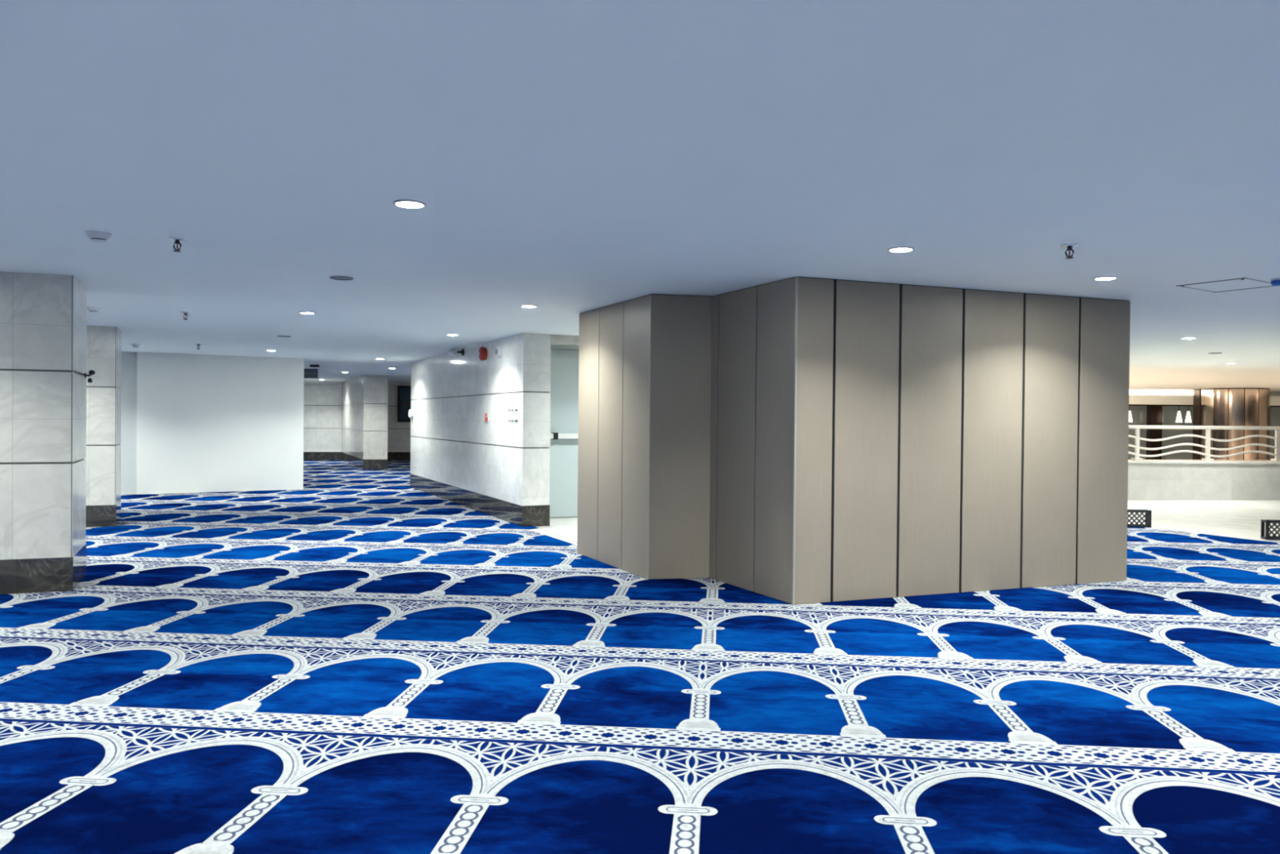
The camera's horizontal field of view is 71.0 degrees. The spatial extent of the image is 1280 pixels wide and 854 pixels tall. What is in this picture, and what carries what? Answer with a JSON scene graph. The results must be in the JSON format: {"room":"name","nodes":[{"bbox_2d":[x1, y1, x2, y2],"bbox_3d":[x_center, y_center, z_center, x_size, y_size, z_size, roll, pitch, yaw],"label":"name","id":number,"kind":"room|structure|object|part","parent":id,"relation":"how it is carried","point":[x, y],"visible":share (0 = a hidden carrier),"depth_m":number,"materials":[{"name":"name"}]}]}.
{"room":"mosque","nodes":[
{"label":"mosque","id":0,"kind":"room"},
{"bbox_2d":[136,351,303,494],"bbox_3d":[-6.816,-0.054,14.675,2.462,2.219,0.250,0,1,-31],"label":"wall","id":1,"kind":"structure","parent":0,"point":[206,423],"depth_m":14.53,"materials":[{"name":"white paint"}]},
{"bbox_2d":[120,351,137,494],"bbox_3d":[-10.049,-0.066,12.812,5.000,2.219,0.230,0,1,-31],"label":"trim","id":2,"kind":"structure","parent":1,"relation":"attached to","point":[128,388],"depth_m":13.94,"materials":[{"name":"grey paint"}]},
{"bbox_2d":[303,382,411,452],"bbox_3d":[-8.418,-0.286,25.432,16.000,1.976,0.300,0,1,-11],"label":"wall","id":3,"kind":"structure","parent":0,"point":[315,440],"depth_m":25.23,"materials":[{"name":"stone"}]},
{"bbox_2d":[303,380,399,384],"bbox_3d":[-11.506,-1.265,24.494,9.600,0.059,0.250,0,1,-11],"label":"trim","id":4,"kind":"structure","parent":3,"relation":"attached to","point":[304,381],"depth_m":24.94,"materials":[{"name":"white paint"}]},
{"bbox_2d":[303,404,410,429],"bbox_3d":[-8.419,-0.165,25.433,15.976,2.179,0.279,0,1,-11],"label":"trim","id":5,"kind":"structure","parent":3,"relation":"attached to","point":[304,405],"depth_m":25.23,"materials":[{"name":"grey metal"}]},
{"bbox_2d":[303,451,410,460],"bbox_3d":[-8.428,0.823,25.442,16.000,0.243,0.309,0,1,-11],"label":"baseboard","id":6,"kind":"structure","parent":3,"relation":"attached to","point":[308,455],"depth_m":25.25,"materials":[{"name":"brown stone"}]},
{"bbox_2d":[397,385,411,422],"bbox_3d":[-6.400,-0.654,25.616,1.000,1.030,0.050,0,1,-11],"label":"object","id":7,"kind":"structure","parent":3,"relation":"in","point":[404,399],"depth_m":25.56,"materials":[{"name":"black glass"}]},
{"bbox_3d":[-6.402,-0.649,25.628,0.860,0.900,0.015,0,1,-11],"label":"pane","id":8,"kind":"part","parent":7,"relation":"part of","materials":[{"name":"black glass"}]},
{"bbox_2d":[410,333,551,506],"bbox_3d":[-2.556,-0.123,13.170,0.330,1.976,6.295,0,1,-26],"label":"wall","id":9,"kind":"structure","parent":0,"point":[517,476],"depth_m":11.50,"materials":[{"name":"stone"}]},
{"bbox_2d":[408,408,413,417],"bbox_3d":[-4.021,-0.234,15.763,0.060,0.150,0.150,0,1,-26],"label":"wall sign","id":10,"kind":"object","parent":9,"relation":"attached to","point":[411,413],"visible":1,"depth_m":15.71,"materials":[{"name":"white plastic"}]},
{"bbox_2d":[448,349,464,355],"bbox_3d":[-2.607,-1.052,12.720,0.162,0.092,0.320,0,1,-26],"label":"security camera","id":11,"kind":"object","parent":9,"relation":"attached to","point":[451,353],"visible":1,"depth_m":12.62,"materials":[{"name":"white plastic"}]},
{"bbox_2d":[409,473,550,526],"bbox_3d":[-2.566,0.987,13.180,0.338,0.243,6.303,0,1,-26],"label":"baseboard","id":12,"kind":"structure","parent":9,"relation":"attached to","point":[526,515],"depth_m":11.49,"materials":[{"name":"brown stone"}]},
{"bbox_2d":[411,391,549,448],"bbox_3d":[-2.557,-0.001,13.171,0.306,2.179,6.271,0,1,-26],"label":"trim","id":13,"kind":"structure","parent":9,"relation":"attached to","point":[520,391],"depth_m":11.62,"materials":[{"name":"grey metal"}]},
{"bbox_2d":[478,346,487,360],"bbox_3d":[-2.043,-0.948,11.627,0.094,0.184,0.184,0,1,-26],"label":"fire alarm sounder","id":14,"kind":"object","parent":9,"relation":"attached to","point":[482,352],"visible":1,"depth_m":11.57,"materials":[{"name":"red plastic"}]},
{"bbox_2d":[484,412,488,422],"bbox_3d":[-1.975,-0.129,11.571,0.013,0.124,0.170,0,1,-26],"label":"notice","id":15,"kind":"object","parent":9,"relation":"attached to","point":[486,414],"visible":1,"depth_m":11.54,"materials":[{"name":"white plastic"}]},
{"bbox_2d":[495,345,502,357],"bbox_3d":[-1.752,-0.927,11.057,0.064,0.150,0.150,0,1,-26],"label":"sensor","id":16,"kind":"object","parent":9,"relation":"attached to","point":[499,349],"visible":1,"depth_m":11.02,"materials":[{"name":"white plastic"}]},
{"bbox_2d":[507,408,517,422],"bbox_3d":[-1.496,-0.139,10.559,0.028,0.160,0.310,0,1,-26],"label":"acrylic sign holder","id":17,"kind":"object","parent":9,"relation":"attached to","point":[509,410],"visible":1,"depth_m":10.49,"materials":[{"name":"white"}]},
{"bbox_2d":[551,334,578,346],"bbox_3d":[-0.470,-1.024,10.798,1.350,0.094,0.300,0,1,-24],"label":"wall","id":18,"kind":"structure","parent":0,"point":[558,340],"depth_m":10.47,"materials":[{"name":"white paint"}]},
{"bbox_2d":[0,0,1279,391],"bbox_3d":[1.235,-1.179,13.434,48.000,0.200,41.000,1,1,5],"label":"ceiling","id":19,"kind":"structure","parent":0,"point":[566,159],"depth_m":3.35,"materials":[{"name":"paint"}]},
{"bbox_2d":[86,306,101,312],"bbox_3d":[-4.968,-1.064,8.163,0.124,0.048,0.124,1,1,5],"label":"smoke detector","id":20,"kind":"object","parent":19,"relation":"attached to","point":[91,309],"visible":0.97,"depth_m":8.13,"materials":[{"name":"white plastic"}]},
{"bbox_2d":[84,230,111,242],"bbox_3d":[-2.899,-1.015,4.806,0.124,0.048,0.124,1,1,5],"label":"smoke detector","id":21,"kind":"object","parent":19,"relation":"attached to","point":[95,236],"visible":1,"depth_m":4.77,"materials":[{"name":"white plastic"}]},
{"bbox_2d":[130,343,141,347],"bbox_3d":[-6.962,-1.120,12.401,0.124,0.048,0.124,1,1,5],"label":"smoke detector","id":22,"kind":"object","parent":19,"relation":"attached to","point":[135,345],"visible":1,"depth_m":12.37,"materials":[{"name":"white plastic"}]},
{"bbox_2d":[168,236,186,252],"bbox_3d":[-2.546,-1.000,4.939,0.090,0.072,0.090,1,1,5],"label":"sprinkler","id":23,"kind":"object","parent":19,"relation":"attached to","point":[176,239],"visible":1,"depth_m":4.93,"materials":[{"name":"silver metal"}]},
{"bbox_2d":[180,311,191,319],"bbox_3d":[-4.292,-1.048,8.479,0.090,0.072,0.090,1,1,5],"label":"sprinkler","id":24,"kind":"object","parent":19,"relation":"attached to","point":[184,313],"visible":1,"depth_m":8.47,"materials":[{"name":"grey metal"}]},
{"bbox_2d":[276,335,291,337],"bbox_3d":[-4.339,-1.104,10.943,0.160,0.007,0.160,1,1,5],"label":"ceiling speaker","id":25,"kind":"object","parent":19,"relation":"attached to","point":[277,335],"visible":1,"depth_m":10.95,"materials":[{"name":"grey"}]},
{"bbox_2d":[298,311,315,314],"bbox_3d":[-3.121,-1.069,8.421,0.148,0.009,0.148,1,1,5],"label":"recessed light","id":26,"kind":"object","parent":19,"relation":"in","point":[304,313],"visible":1,"depth_m":8.41,"materials":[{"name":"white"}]},
{"bbox_2d":[303,364,319,377],"bbox_3d":[-6.381,-1.030,16.997,0.629,0.300,0.090,1,1,0],"label":"hanging sign","id":27,"kind":"object","parent":19,"relation":"hanging from","point":[308,373],"visible":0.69,"depth_m":16.98,"materials":[{"name":"grey"}]},
{"bbox_2d":[329,275,353,279],"bbox_3d":[-2.089,-1.041,6.284,0.160,0.007,0.160,1,1,5],"label":"ceiling speaker","id":28,"kind":"object","parent":19,"relation":"attached to","point":[336,277],"visible":1,"depth_m":6.26,"materials":[{"name":"grey metal"}]},
{"bbox_2d":[331,276,351,279],"bbox_3d":[-2.089,-1.041,6.284,0.144,0.004,0.144,1,1,5],"label":"grille","id":29,"kind":"object","parent":28,"relation":"attached to","point":[332,277],"depth_m":6.27,"materials":[{"name":"grey metal"}]},
{"bbox_2d":[392,199,426,208],"bbox_3d":[-1.046,-1.011,4.076,0.148,0.009,0.148,1,1,5],"label":"recessed light","id":30,"kind":"object","parent":19,"relation":"in","point":[405,203],"visible":1,"depth_m":4.06,"materials":[{"name":"white plastic"}]},
{"bbox_2d":[446,333,459,335],"bbox_3d":[-2.195,-1.079,10.528,0.148,0.009,0.148,1,1,5],"label":"recessed light","id":31,"kind":"object","parent":19,"relation":"in","point":[446,334],"visible":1,"depth_m":10.51,"materials":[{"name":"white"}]},
{"bbox_2d":[520,304,537,307],"bbox_3d":[-0.961,-1.043,7.759,0.148,0.009,0.148,1,1,5],"label":"recessed light","id":32,"kind":"object","parent":19,"relation":"in","point":[522,305],"visible":1,"depth_m":7.74,"materials":[{"name":"white"}]},
{"bbox_2d":[887,246,914,252],"bbox_3d":[1.467,-0.997,5.049,0.148,0.009,0.148,1,1,5],"label":"recessed light","id":33,"kind":"object","parent":19,"relation":"in","point":[897,249],"visible":1,"depth_m":5.03,"materials":[{"name":"white"}]},
{"bbox_2d":[1060,243,1079,258],"bbox_3d":[2.341,-0.956,4.892,0.090,0.072,0.090,1,1,5],"label":"sprinkler","id":34,"kind":"object","parent":19,"relation":"attached to","point":[1068,246],"visible":1,"depth_m":4.88,"materials":[{"name":"grey metal"}]},
{"bbox_2d":[1093,275,1117,280],"bbox_3d":[3.103,-0.990,5.984,0.148,0.009,0.148,1,1,5],"label":"recessed light","id":35,"kind":"object","parent":19,"relation":"in","point":[1104,277],"visible":1,"depth_m":5.96,"materials":[{"name":"white"}]},
{"bbox_2d":[1128,404,1132,422],"bbox_3d":[14.352,-0.610,26.322,0.134,0.930,0.134,0,1,-40],"label":"pendant lamp","id":36,"kind":"object","parent":19,"relation":"hanging from","point":[1130,413],"visible":0.49,"depth_m":26.29,"materials":[{"name":"white glass"}]},
{"bbox_3d":[14.350,-0.310,26.325,0.134,0.330,0.134,0,1,-40],"label":"lamp shade","id":37,"kind":"part","parent":36,"relation":"part of","materials":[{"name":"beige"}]},
{"bbox_2d":[1175,404,1182,422],"bbox_3d":[15.749,-0.597,26.225,0.134,0.930,0.134,0,1,-40],"label":"pendant lamp","id":38,"kind":"object","parent":19,"relation":"hanging from","point":[1179,419],"visible":0.9,"depth_m":26.20,"materials":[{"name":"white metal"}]},
{"bbox_3d":[15.747,-0.297,26.228,0.134,0.330,0.134,0,1,-40],"label":"lamp shade","id":39,"kind":"part","parent":38,"relation":"part of","materials":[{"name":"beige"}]},
{"bbox_2d":[1185,411,1191,422],"bbox_3d":[16.038,-0.594,26.249,0.134,0.930,0.134,0,1,-40],"label":"pendant lamp","id":40,"kind":"object","parent":19,"relation":"hanging from","point":[1188,420],"visible":0.87,"depth_m":26.22,"materials":[{"name":"white glass"}]},
{"bbox_2d":[1181,337,1196,338],"bbox_3d":[6.176,-0.999,10.102,0.148,0.009,0.148,1,1,5],"label":"recessed light","id":41,"kind":"object","parent":19,"relation":"in","point":[1184,337],"visible":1,"depth_m":10.09,"materials":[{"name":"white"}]},
{"bbox_2d":[1128,390,1279,405],"bbox_3d":[16.654,-0.843,26.091,17.000,0.419,0.800,1,1,0],"label":"trim","id":42,"kind":"structure","parent":19,"relation":"attached to","point":[1275,395],"depth_m":25.70,"materials":[{"name":"paint"}]},
{"bbox_2d":[1128,393,1193,395],"bbox_3d":[12.130,-0.960,25.851,7.950,0.025,0.241,1,1,0],"label":"strip","id":43,"kind":"object","parent":42,"relation":"attached to","point":[1129,393],"visible":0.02,"depth_m":25.73,"materials":[{"name":"beige"}]},
{"bbox_2d":[1176,277,1275,292],"bbox_3d":[4.104,-0.984,6.256,0.534,0.009,0.440,0,1,-32],"label":"access hatch","id":44,"kind":"object","parent":19,"relation":"attached to","point":[1242,283],"visible":0.93,"depth_m":6.25,"materials":[{"name":"paint"}]},
{"bbox_2d":[1270,277,1279,285],"bbox_3d":[4.238,-0.960,5.962,0.090,0.048,0.090,1,1,5],"label":"ceiling device","id":45,"kind":"object","parent":19,"relation":"attached to","point":[1274,282],"visible":1,"depth_m":5.94,"materials":[{"name":"blue plastic"}]},
{"bbox_3d":[4.238,-0.978,5.962,0.090,0.012,0.090,1,1,5],"label":"mounting plate","id":46,"kind":"part","parent":45,"relation":"part of","materials":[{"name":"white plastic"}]},
{"bbox_2d":[528,500,1279,545],"bbox_3d":[1.213,1.240,13.456,48.000,0.200,41.000,1,1,5],"label":"floor","id":47,"kind":"structure","parent":0,"point":[1242,519],"depth_m":11.88,"materials":[{"name":"stone"}]},
{"bbox_2d":[0,460,1279,853],"bbox_3d":[-1.076,1.147,10.011,36.064,0.006,32.596,1,1,5],"label":"carpet","id":48,"kind":"object","parent":47,"relation":"on","point":[354,660],"visible":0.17,"depth_m":3.93,"materials":[{"name":"blue carpet"}]},
{"bbox_2d":[0,271,86,594],"bbox_3d":[-4.535,0.041,6.484,0.929,2.219,0.725,0,1,-20],"label":"marble pillar","id":49,"kind":"structure","parent":48,"relation":"on","point":[43,317],"depth_m":6.24,"materials":[{"name":"grey stone"}]},
{"bbox_2d":[84,369,95,382],"bbox_3d":[-4.223,-0.389,6.891,0.071,0.096,0.044,0,1,-26],"label":"wall fitting","id":50,"kind":"object","parent":49,"relation":"attached to","point":[91,372],"visible":1,"depth_m":6.88,"materials":[{"name":"black plastic"}]},
{"bbox_3d":[-4.221,-0.358,6.892,0.031,0.035,0.032,0,1,-26],"label":"knob","id":51,"kind":"part","parent":50,"relation":"part of","materials":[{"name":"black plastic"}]},
{"bbox_2d":[84,325,121,527],"bbox_3d":[-6.294,-0.008,10.105,0.824,2.219,0.625,0,1,-20],"label":"marble pillar","id":52,"kind":"structure","parent":48,"relation":"on","point":[104,344],"depth_m":9.91,"materials":[{"name":"grey stone"}]},
{"bbox_2d":[341,374,388,469],"bbox_3d":[-7.151,-0.133,23.159,0.541,2.219,4.779,0,1,-24],"label":"marble pillar","id":53,"kind":"structure","parent":48,"relation":"on","point":[364,442],"depth_m":21.09,"materials":[{"name":"grey stone"}]},
{"bbox_2d":[577,276,1130,604],"bbox_3d":[1.613,0.086,7.762,3.718,2.218,2.852,0,1,-21],"label":"column","id":54,"kind":"structure","parent":48,"relation":"on","point":[796,440],"depth_m":6.65,"materials":[{"name":"beige"}]},
{"bbox_3d":[-0.455,0.063,8.069,0.030,2.205,0.466,0,1,-26],"label":"panel","id":55,"kind":"part","parent":54,"relation":"part of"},
{"bbox_3d":[-0.241,0.069,7.631,0.030,2.205,0.492,0,1,-26],"label":"panel","id":56,"kind":"part","parent":54,"relation":"part of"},
{"bbox_3d":[-0.022,0.075,7.179,0.030,2.205,0.497,0,1,-26],"label":"panel","id":57,"kind":"part","parent":54,"relation":"part of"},
{"bbox_3d":[0.073,0.078,6.952,0.010,2.209,0.013,0,1,-11],"label":"corner trim","id":58,"kind":"part","parent":54,"relation":"part of","materials":[{"name":"brown metal"}]},
{"bbox_3d":[0.311,0.079,7.010,0.489,2.205,0.030,0,1,-11],"label":"panel","id":59,"kind":"part","parent":54,"relation":"part of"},
{"bbox_3d":[0.590,0.082,7.003,0.030,2.205,0.100,0,1,-26],"label":"panel","id":60,"kind":"part","parent":54,"relation":"part of","materials":[{"name":"beige wood"}]},
{"bbox_3d":[0.729,0.086,6.718,0.030,2.205,0.515,0,1,-26],"label":"panel","id":61,"kind":"part","parent":54,"relation":"part of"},
{"bbox_3d":[0.953,0.092,6.264,0.030,2.205,0.478,0,1,-26],"label":"panel","id":62,"kind":"part","parent":54,"relation":"part of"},
{"bbox_3d":[1.043,0.095,6.047,0.014,2.209,0.016,0,1,-20],"label":"corner trim","id":63,"kind":"part","parent":54,"relation":"part of","materials":[{"name":"brown metal"}]},
{"bbox_3d":[1.175,0.095,6.108,0.289,2.205,0.030,0,1,-20],"label":"panel","id":64,"kind":"part","parent":54,"relation":"part of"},
{"bbox_3d":[1.572,0.098,6.256,0.516,2.205,0.030,0,1,-20],"label":"panel","id":65,"kind":"part","parent":54,"relation":"part of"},
{"bbox_3d":[2.081,0.100,6.445,0.525,2.205,0.030,0,1,-20],"label":"panel","id":66,"kind":"part","parent":54,"relation":"part of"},
{"bbox_3d":[2.599,0.103,6.638,0.538,2.205,0.030,0,1,-20],"label":"panel","id":67,"kind":"part","parent":54,"relation":"part of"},
{"bbox_3d":[3.116,0.106,6.830,0.521,2.205,0.030,0,1,-20],"label":"panel","id":68,"kind":"part","parent":54,"relation":"part of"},
{"bbox_3d":[3.617,0.109,7.017,0.503,2.205,0.030,0,1,-20],"label":"panel","id":69,"kind":"part","parent":54,"relation":"part of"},
{"bbox_3d":[3.667,0.105,7.549,0.030,2.205,0.994,0,1,-21],"label":"panel","id":70,"kind":"part","parent":54,"relation":"part of","materials":[{"name":"beige wood"}]},
{"bbox_2d":[1127,509,1151,527],"bbox_3d":[5.824,1.097,10.815,0.600,0.205,0.100,1,1,5],"label":"guard","id":71,"kind":"object","parent":48,"relation":"on","point":[1148,515],"visible":0.45,"depth_m":10.75,"materials":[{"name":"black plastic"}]},
{"bbox_2d":[1192,389,1201,459],"bbox_3d":[15.615,0.057,25.038,0.300,2.219,0.360,1,1,0],"label":"column","id":72,"kind":"structure","parent":47,"relation":"on","point":[1197,393],"depth_m":25.01,"materials":[{"name":"brown metal"}]},
{"bbox_2d":[1128,404,1279,460],"bbox_3d":[16.645,0.200,26.861,17.000,1.920,0.320,1,1,0],"label":"window","id":73,"kind":"structure","parent":47,"relation":"on","point":[1141,414],"depth_m":26.93,"materials":[{"name":"black glass"}]},
{"bbox_2d":[1200,387,1271,460],"bbox_3d":[16.241,0.068,24.529,1.600,2.219,1.599,1,1,5],"label":"column","id":74,"kind":"structure","parent":47,"relation":"on","point":[1220,406],"depth_m":23.86,"materials":[{"name":"brown metal"}]},
{"bbox_2d":[1260,519,1279,539],"bbox_3d":[7.093,1.118,9.756,0.600,0.205,0.100,1,1,5],"label":"guard","id":75,"kind":"object","parent":47,"relation":"on","point":[1268,522],"visible":1,"depth_m":9.73,"materials":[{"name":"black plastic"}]},
{"bbox_2d":[1127,463,1279,500],"bbox_3d":[12.885,0.927,15.550,18.000,0.600,0.900,0,1,-6],"label":"wall","id":76,"kind":"structure","parent":0,"point":[1146,482],"depth_m":14.73,"materials":[{"name":"paint"}]},
{"bbox_2d":[1128,459,1279,463],"bbox_3d":[12.888,0.615,15.547,18.000,0.025,0.940,0,1,-6],"label":"trim","id":77,"kind":"structure","parent":76,"relation":"on","point":[1130,461],"depth_m":14.85,"materials":[{"name":"stone"}]},
{"bbox_2d":[1128,425,1279,461],"bbox_3d":[12.873,0.303,15.713,15.002,0.596,0.123,0,1,-6],"label":"railing","id":78,"kind":"object","parent":77,"relation":"on","point":[1207,447],"visible":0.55,"depth_m":15.38,"materials":[{"name":"white metal"}]},
{"bbox_3d":[8.454,0.547,15.273,0.140,0.035,0.120,0,1,-6],"label":"foot plate","id":79,"kind":"part","parent":78,"relation":"part of","materials":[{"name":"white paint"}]},
{"bbox_3d":[8.456,0.284,15.270,0.064,0.560,0.040,0,1,-6],"label":"post","id":80,"kind":"part","parent":78,"relation":"part of","materials":[{"name":"white metal"}]},
{"bbox_3d":[12.877,0.036,15.711,15.000,0.062,0.064,0,1,-6],"label":"rail","id":81,"kind":"part","parent":78,"relation":"part of","materials":[{"name":"white metal"}]},
{"bbox_3d":[9.740,0.295,15.399,0.064,0.560,0.040,0,1,-6],"label":"post","id":82,"kind":"part","parent":78,"relation":"part of","materials":[{"name":"white metal"}]},
{"bbox_3d":[9.737,0.557,15.402,0.140,0.035,0.120,0,1,-6],"label":"foot plate","id":83,"kind":"part","parent":78,"relation":"part of","materials":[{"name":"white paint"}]},
{"bbox_3d":[11.023,0.306,15.528,0.064,0.560,0.040,0,1,-6],"label":"post","id":84,"kind":"part","parent":78,"relation":"part of","materials":[{"name":"white metal"}]},
{"bbox_3d":[0.169,0.035,11.855,3.940,2.219,0.170,0,1,-24],"label":"wall","id":85,"kind":"structure","parent":0,"visible":0},
{"bbox_2d":[548,344,578,517],"bbox_3d":[-0.941,0.058,11.261,1.350,2.165,0.163,0,1,-24],"label":"door","id":86,"kind":"structure","parent":85,"relation":"in","point":[564,371],"depth_m":11.27,"materials":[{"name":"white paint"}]},
{"bbox_3d":[-0.953,0.057,11.290,1.350,2.165,0.100,0,1,-24],"label":"frame","id":87,"kind":"part","parent":86,"relation":"part of","materials":[{"name":"paint"}]}
]}

